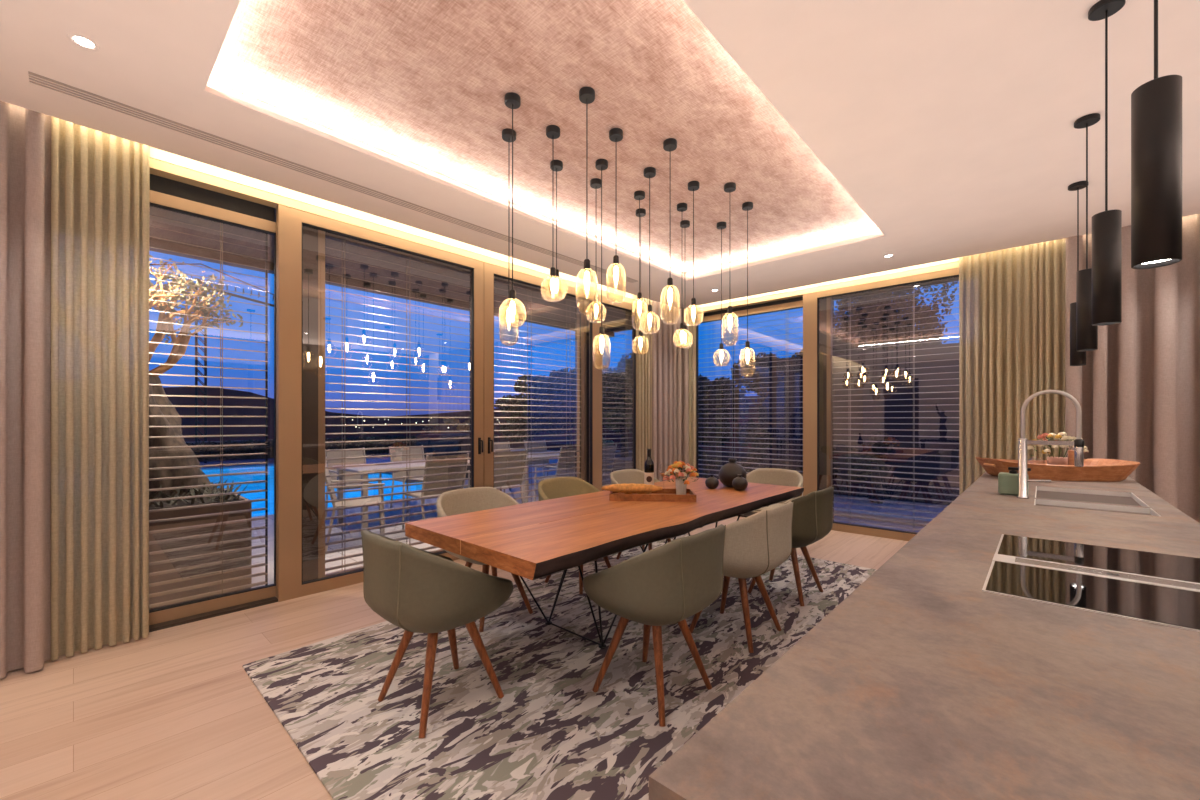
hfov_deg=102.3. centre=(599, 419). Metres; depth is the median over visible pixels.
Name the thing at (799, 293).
trim
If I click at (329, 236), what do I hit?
blind
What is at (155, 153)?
wall
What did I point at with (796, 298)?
trim
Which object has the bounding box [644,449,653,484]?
wine bottle
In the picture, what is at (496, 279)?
blind
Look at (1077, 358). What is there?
pendant
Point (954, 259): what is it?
wall
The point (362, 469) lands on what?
patio table
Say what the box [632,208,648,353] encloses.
glass pendant
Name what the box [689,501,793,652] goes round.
dining chair
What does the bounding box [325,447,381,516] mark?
patio chair
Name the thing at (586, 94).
glass pendant
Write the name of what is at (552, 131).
glass pendant
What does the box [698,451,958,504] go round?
wall
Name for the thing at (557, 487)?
dining chair
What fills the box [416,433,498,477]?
planter
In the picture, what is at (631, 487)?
baguette
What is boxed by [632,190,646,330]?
glass pendant
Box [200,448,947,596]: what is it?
ground
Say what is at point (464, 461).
patio chair
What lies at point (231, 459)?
wall
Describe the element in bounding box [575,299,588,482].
trim
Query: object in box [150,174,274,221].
trim
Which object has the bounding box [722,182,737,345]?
glass pendant
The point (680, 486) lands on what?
flower vase
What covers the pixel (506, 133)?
glass pendant
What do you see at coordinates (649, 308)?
socket
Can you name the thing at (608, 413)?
tree
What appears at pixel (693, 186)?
glass pendant
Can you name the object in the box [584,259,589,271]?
socket
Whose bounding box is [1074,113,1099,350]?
pendant
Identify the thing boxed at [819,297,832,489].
trim
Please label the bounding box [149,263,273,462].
tower crane
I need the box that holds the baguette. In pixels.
[602,483,661,492]
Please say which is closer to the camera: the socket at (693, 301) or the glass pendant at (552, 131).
the glass pendant at (552, 131)
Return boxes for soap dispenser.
[998,467,1030,495]
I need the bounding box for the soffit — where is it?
[149,205,631,331]
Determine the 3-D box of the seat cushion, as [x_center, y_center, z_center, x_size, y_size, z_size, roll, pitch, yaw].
[1.563,0.820,4.559,0.438,0.041,0.432,0,0,43]
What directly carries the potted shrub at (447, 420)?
on the planter at (438, 435)
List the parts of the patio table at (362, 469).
leg, leg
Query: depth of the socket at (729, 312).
3.58 m
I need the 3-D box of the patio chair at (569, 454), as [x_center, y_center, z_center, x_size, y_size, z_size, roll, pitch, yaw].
[-0.596,0.865,7.332,0.618,0.936,0.560,0,0,43]
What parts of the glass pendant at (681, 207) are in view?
light bulb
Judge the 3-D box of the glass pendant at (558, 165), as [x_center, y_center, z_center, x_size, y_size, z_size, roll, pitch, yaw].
[-0.296,-1.286,3.289,0.144,0.928,0.144,0,0,43]
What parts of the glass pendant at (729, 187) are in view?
light bulb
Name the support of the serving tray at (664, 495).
on the dining table at (538, 539)
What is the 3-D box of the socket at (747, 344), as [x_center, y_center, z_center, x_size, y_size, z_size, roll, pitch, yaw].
[1.196,-0.605,3.913,0.036,0.064,0.036,0,0,43]
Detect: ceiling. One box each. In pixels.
[0,0,1199,308]
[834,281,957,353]
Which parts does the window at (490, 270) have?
handle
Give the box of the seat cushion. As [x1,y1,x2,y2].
[754,503,781,510]
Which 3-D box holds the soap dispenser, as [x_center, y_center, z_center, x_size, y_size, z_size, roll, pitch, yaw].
[2.108,0.310,2.456,0.126,0.139,0.090,0,0,43]
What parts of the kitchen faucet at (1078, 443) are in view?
lever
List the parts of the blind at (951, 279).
ladder cord, rail, head rail, ladder cord, ladder cord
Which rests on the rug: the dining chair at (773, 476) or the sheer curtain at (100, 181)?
the dining chair at (773, 476)
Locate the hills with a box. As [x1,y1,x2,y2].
[163,387,759,451]
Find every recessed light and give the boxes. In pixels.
[67,33,99,50]
[883,254,893,257]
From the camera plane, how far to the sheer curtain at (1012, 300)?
4.54 m
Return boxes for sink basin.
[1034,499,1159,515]
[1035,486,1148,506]
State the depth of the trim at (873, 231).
4.28 m
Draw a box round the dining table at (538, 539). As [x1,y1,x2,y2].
[405,477,803,648]
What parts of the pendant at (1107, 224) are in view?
cord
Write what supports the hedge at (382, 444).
on the ground at (257, 523)
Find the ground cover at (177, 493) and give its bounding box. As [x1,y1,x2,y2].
[149,479,247,507]
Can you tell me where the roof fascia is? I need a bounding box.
[149,237,613,337]
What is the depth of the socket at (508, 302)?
2.92 m
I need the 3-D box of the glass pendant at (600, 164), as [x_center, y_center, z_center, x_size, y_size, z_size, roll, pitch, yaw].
[0.011,-1.046,3.276,0.115,1.408,0.115,0,0,-28]
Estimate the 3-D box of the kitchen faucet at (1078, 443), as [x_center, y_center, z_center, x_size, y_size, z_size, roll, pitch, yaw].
[2.130,0.118,2.289,0.234,0.524,0.046,0,0,43]
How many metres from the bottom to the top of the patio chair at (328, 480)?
0.936 m
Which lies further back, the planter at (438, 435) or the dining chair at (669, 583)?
the planter at (438, 435)
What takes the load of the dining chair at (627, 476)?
on the rug
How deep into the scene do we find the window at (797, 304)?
6.70 m
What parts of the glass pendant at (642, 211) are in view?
cord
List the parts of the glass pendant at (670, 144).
light bulb, cord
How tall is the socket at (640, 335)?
0.064 m
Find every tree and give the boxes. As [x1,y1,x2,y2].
[149,255,242,497]
[494,394,565,441]
[514,368,574,447]
[603,352,631,456]
[698,374,759,450]
[730,349,802,421]
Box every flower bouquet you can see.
[663,460,698,484]
[1027,432,1092,458]
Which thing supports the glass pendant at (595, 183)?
hanging from the recessed ceiling panel
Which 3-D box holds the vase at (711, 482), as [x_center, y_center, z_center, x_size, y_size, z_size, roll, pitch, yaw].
[0.898,0.494,3.871,0.108,0.112,0.108,0,0,43]
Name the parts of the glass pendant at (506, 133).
light bulb, lamp shade, cord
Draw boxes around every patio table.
[331,460,469,528]
[523,451,559,502]
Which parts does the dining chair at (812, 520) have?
leg, leg, leg, leg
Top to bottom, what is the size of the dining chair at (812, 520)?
0.813 m
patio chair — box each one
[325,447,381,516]
[325,461,384,550]
[389,445,426,512]
[401,453,468,529]
[467,450,527,502]
[494,441,528,493]
[524,440,556,475]
[534,448,574,500]
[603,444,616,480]
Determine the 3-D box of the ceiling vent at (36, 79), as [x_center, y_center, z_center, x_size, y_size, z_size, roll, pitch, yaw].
[-1.127,-1.597,3.924,0.105,0.007,4.540,0,0,43]
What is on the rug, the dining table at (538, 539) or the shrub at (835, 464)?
the dining table at (538, 539)
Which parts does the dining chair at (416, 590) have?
leg, leg, leg, leg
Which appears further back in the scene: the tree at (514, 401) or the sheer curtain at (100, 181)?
the tree at (514, 401)
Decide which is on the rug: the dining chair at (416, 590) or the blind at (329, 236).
the dining chair at (416, 590)
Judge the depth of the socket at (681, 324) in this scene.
3.92 m
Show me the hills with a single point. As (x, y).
(211, 411)
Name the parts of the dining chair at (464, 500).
leg, leg, leg, leg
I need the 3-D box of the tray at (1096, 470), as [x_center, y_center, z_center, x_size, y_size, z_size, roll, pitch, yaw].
[2.960,0.318,3.161,0.770,0.123,0.400,0,0,10]
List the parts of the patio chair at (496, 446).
backrest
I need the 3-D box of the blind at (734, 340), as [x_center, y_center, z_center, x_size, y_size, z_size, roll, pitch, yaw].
[2.039,-0.130,6.631,1.704,2.860,0.090,0,0,43]
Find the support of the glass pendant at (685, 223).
hanging from the recessed ceiling panel
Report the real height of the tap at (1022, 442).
0.290 m
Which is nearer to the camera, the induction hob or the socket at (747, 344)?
the induction hob
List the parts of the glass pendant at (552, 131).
light bulb, lamp shade, cord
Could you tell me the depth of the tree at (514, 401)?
20.94 m
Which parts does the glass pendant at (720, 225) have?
cord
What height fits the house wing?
2.880 m
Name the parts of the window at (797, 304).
frame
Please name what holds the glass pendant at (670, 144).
hanging from the recessed ceiling panel
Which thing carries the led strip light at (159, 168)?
attached to the wall at (155, 153)
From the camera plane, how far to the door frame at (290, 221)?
3.53 m
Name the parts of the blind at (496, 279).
head rail, ladder cord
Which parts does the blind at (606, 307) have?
ladder cord, head rail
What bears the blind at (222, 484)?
attached to the window at (157, 199)
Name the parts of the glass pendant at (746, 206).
light bulb, cord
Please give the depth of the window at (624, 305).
6.04 m
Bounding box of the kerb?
[834,508,931,526]
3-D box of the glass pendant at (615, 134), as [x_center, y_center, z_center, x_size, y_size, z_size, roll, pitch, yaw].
[0.098,-1.228,2.935,0.115,1.043,0.115,0,0,-28]
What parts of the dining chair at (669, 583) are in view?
leg, leg, leg, leg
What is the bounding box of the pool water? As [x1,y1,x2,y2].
[202,466,422,516]
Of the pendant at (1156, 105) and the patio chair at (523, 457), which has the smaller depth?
the pendant at (1156, 105)
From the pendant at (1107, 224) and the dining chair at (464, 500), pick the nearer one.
the pendant at (1107, 224)
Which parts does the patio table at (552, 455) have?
leg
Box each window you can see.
[149,190,275,624]
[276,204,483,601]
[484,262,597,488]
[598,294,636,490]
[696,300,802,477]
[803,268,958,540]
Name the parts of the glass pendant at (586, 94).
light bulb, lamp shade, cord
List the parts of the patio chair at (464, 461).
leg, armrest, seat, leg, backrest, leg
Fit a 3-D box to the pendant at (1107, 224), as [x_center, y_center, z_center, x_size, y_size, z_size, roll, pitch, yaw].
[1.951,-0.985,1.861,0.100,1.230,0.100,0,0,43]
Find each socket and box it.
[506,297,510,308]
[509,289,515,301]
[550,267,555,278]
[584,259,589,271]
[599,326,603,335]
[613,255,618,266]
[637,292,641,300]
[638,330,642,337]
[647,304,651,313]
[667,278,672,288]
[680,323,683,330]
[691,298,695,306]
[727,306,731,314]
[745,341,749,349]
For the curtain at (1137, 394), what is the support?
hanging from the trim
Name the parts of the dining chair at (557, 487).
leg, leg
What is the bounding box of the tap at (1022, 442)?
[1017,438,1028,498]
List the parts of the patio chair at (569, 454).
leg, leg, backrest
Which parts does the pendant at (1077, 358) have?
cord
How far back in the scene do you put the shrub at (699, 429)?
9.79 m
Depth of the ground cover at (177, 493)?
3.73 m
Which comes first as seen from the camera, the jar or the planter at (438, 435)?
the jar
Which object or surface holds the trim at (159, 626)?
attached to the wall at (155, 153)
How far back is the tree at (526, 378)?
13.19 m
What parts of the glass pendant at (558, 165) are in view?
cord, light bulb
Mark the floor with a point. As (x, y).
(172, 713)
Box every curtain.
[0,101,50,678]
[51,116,149,660]
[636,297,651,471]
[650,300,688,481]
[689,307,695,477]
[959,238,1065,494]
[1065,214,1199,522]
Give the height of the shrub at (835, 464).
1.314 m
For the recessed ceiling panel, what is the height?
0.050 m
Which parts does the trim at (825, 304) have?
guide rail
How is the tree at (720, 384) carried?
on the ground at (257, 523)
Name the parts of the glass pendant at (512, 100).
light bulb, lamp shade, cord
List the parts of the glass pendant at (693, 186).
cord, light bulb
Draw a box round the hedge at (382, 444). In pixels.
[186,435,415,461]
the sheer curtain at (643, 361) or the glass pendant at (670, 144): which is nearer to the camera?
the glass pendant at (670, 144)
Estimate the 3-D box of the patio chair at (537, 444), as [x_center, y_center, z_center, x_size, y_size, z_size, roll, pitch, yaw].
[-1.082,0.865,9.405,0.618,0.936,0.560,0,0,43]
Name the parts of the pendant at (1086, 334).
cord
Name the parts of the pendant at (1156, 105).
cord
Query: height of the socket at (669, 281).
0.064 m
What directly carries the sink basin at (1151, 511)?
in the kitchen island
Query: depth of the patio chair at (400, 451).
7.41 m
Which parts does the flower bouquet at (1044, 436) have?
flower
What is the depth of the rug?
2.27 m
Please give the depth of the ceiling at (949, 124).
2.51 m
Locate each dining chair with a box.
[361,529,513,737]
[436,487,532,631]
[538,477,610,593]
[583,524,725,726]
[610,469,670,558]
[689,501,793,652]
[743,468,802,515]
[747,486,833,605]
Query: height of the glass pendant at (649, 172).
1.146 m
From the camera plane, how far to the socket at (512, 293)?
2.61 m
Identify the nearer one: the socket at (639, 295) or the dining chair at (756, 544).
the dining chair at (756, 544)
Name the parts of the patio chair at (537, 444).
backrest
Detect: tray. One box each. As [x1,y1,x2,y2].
[609,488,695,501]
[975,457,1139,481]
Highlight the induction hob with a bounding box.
[982,534,1199,631]
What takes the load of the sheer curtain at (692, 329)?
hanging from the trim
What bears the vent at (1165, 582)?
attached to the induction hob
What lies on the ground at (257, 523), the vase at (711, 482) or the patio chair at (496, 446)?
the patio chair at (496, 446)
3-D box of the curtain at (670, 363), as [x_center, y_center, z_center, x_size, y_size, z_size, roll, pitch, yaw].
[0.948,-0.201,6.815,0.749,2.978,0.209,0,0,-33]
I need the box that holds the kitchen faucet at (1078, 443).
[1017,390,1083,498]
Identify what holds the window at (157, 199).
in the wall at (155, 153)
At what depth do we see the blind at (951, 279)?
5.41 m
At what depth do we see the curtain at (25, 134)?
2.49 m
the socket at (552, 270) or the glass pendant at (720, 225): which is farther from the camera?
the glass pendant at (720, 225)
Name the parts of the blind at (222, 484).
ladder cord, ladder cord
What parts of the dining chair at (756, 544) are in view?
leg, leg, leg, leg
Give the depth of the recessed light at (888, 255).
4.71 m
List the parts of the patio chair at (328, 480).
leg, backrest, leg, armrest, armrest, seat, leg, leg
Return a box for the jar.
[1068,450,1073,464]
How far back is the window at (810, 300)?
5.83 m
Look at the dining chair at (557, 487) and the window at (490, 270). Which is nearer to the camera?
the dining chair at (557, 487)
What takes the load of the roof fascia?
attached to the soffit
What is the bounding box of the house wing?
[760,343,958,461]
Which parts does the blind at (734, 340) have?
ladder cord, ladder cord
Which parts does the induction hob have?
glass plate, glass plate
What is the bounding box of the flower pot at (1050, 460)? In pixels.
[1047,457,1067,464]
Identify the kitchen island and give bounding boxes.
[649,472,1199,799]
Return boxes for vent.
[28,71,637,282]
[992,554,1199,591]
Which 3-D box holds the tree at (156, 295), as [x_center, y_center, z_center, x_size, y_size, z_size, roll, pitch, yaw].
[-3.816,-0.375,3.860,1.255,2.031,1.608,0,0,43]
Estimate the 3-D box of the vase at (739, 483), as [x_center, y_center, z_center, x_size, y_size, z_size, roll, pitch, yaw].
[1.093,0.488,3.774,0.120,0.124,0.120,0,0,43]
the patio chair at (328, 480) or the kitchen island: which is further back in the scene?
the patio chair at (328, 480)
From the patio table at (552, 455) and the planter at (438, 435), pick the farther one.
the planter at (438, 435)
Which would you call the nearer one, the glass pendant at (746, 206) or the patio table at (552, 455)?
the glass pendant at (746, 206)
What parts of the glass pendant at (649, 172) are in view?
cord, light bulb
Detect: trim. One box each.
[149,597,277,631]
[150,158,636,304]
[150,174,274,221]
[207,80,881,277]
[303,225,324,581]
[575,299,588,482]
[696,262,958,313]
[696,296,802,317]
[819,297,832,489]
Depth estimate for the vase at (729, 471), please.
3.90 m
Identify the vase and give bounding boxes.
[675,479,686,494]
[705,474,718,488]
[718,458,746,487]
[732,474,747,490]
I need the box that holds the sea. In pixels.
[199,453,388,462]
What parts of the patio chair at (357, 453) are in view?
leg, backrest, seat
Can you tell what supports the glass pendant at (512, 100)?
hanging from the recessed ceiling panel
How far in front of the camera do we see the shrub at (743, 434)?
9.10 m
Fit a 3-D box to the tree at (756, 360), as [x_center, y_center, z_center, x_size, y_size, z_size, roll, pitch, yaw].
[6.313,-0.585,16.873,2.231,3.944,3.367,0,0,-41]
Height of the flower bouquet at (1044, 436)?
0.267 m
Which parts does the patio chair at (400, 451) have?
leg, backrest, leg, seat, leg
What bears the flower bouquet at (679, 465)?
in the flower vase at (680, 486)
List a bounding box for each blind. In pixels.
[149,215,267,608]
[325,231,470,576]
[494,276,582,503]
[602,304,632,490]
[698,311,802,479]
[832,276,958,532]
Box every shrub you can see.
[443,418,469,430]
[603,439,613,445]
[698,425,719,477]
[737,429,774,471]
[795,437,841,477]
[844,430,892,503]
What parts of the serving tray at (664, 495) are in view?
panel, panel, panel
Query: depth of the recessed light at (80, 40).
2.04 m
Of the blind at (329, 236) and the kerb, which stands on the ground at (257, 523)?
the kerb
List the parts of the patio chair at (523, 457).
backrest, leg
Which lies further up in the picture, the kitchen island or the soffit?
the soffit
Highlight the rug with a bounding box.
[243,534,875,799]
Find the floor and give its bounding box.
[0,516,908,799]
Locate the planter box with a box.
[149,488,251,609]
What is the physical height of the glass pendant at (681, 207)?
1.161 m
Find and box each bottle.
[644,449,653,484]
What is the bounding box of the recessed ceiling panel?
[209,0,876,273]
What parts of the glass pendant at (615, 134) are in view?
light bulb, lamp shade, cord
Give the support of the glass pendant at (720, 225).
hanging from the recessed ceiling panel
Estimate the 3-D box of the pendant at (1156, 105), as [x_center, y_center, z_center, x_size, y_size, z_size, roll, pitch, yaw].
[1.322,-0.985,1.149,0.100,1.230,0.100,0,0,43]
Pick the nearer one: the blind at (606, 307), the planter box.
the planter box
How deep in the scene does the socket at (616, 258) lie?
2.92 m
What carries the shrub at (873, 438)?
on the ground at (257, 523)
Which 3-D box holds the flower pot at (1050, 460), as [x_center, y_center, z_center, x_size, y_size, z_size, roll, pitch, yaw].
[3.012,0.302,3.181,0.104,0.115,0.104,0,0,43]
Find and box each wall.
[150,147,636,300]
[185,436,397,461]
[696,258,958,308]
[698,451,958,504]
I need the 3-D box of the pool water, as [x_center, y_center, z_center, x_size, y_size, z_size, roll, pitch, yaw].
[-7.083,1.415,10.771,9.000,0.070,4.500,0,0,43]
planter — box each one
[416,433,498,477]
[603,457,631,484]
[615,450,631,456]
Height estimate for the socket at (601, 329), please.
0.064 m
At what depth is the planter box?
3.56 m
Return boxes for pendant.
[499,92,525,327]
[499,128,518,345]
[541,125,564,301]
[546,160,566,299]
[576,87,597,314]
[586,178,605,322]
[593,159,609,369]
[607,128,625,303]
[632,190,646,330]
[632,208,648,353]
[639,167,659,333]
[661,138,678,324]
[673,203,690,347]
[677,220,692,347]
[684,181,702,325]
[713,222,729,365]
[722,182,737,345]
[740,202,754,374]
[1068,181,1085,365]
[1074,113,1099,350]
[1088,0,1125,325]
[1131,0,1181,268]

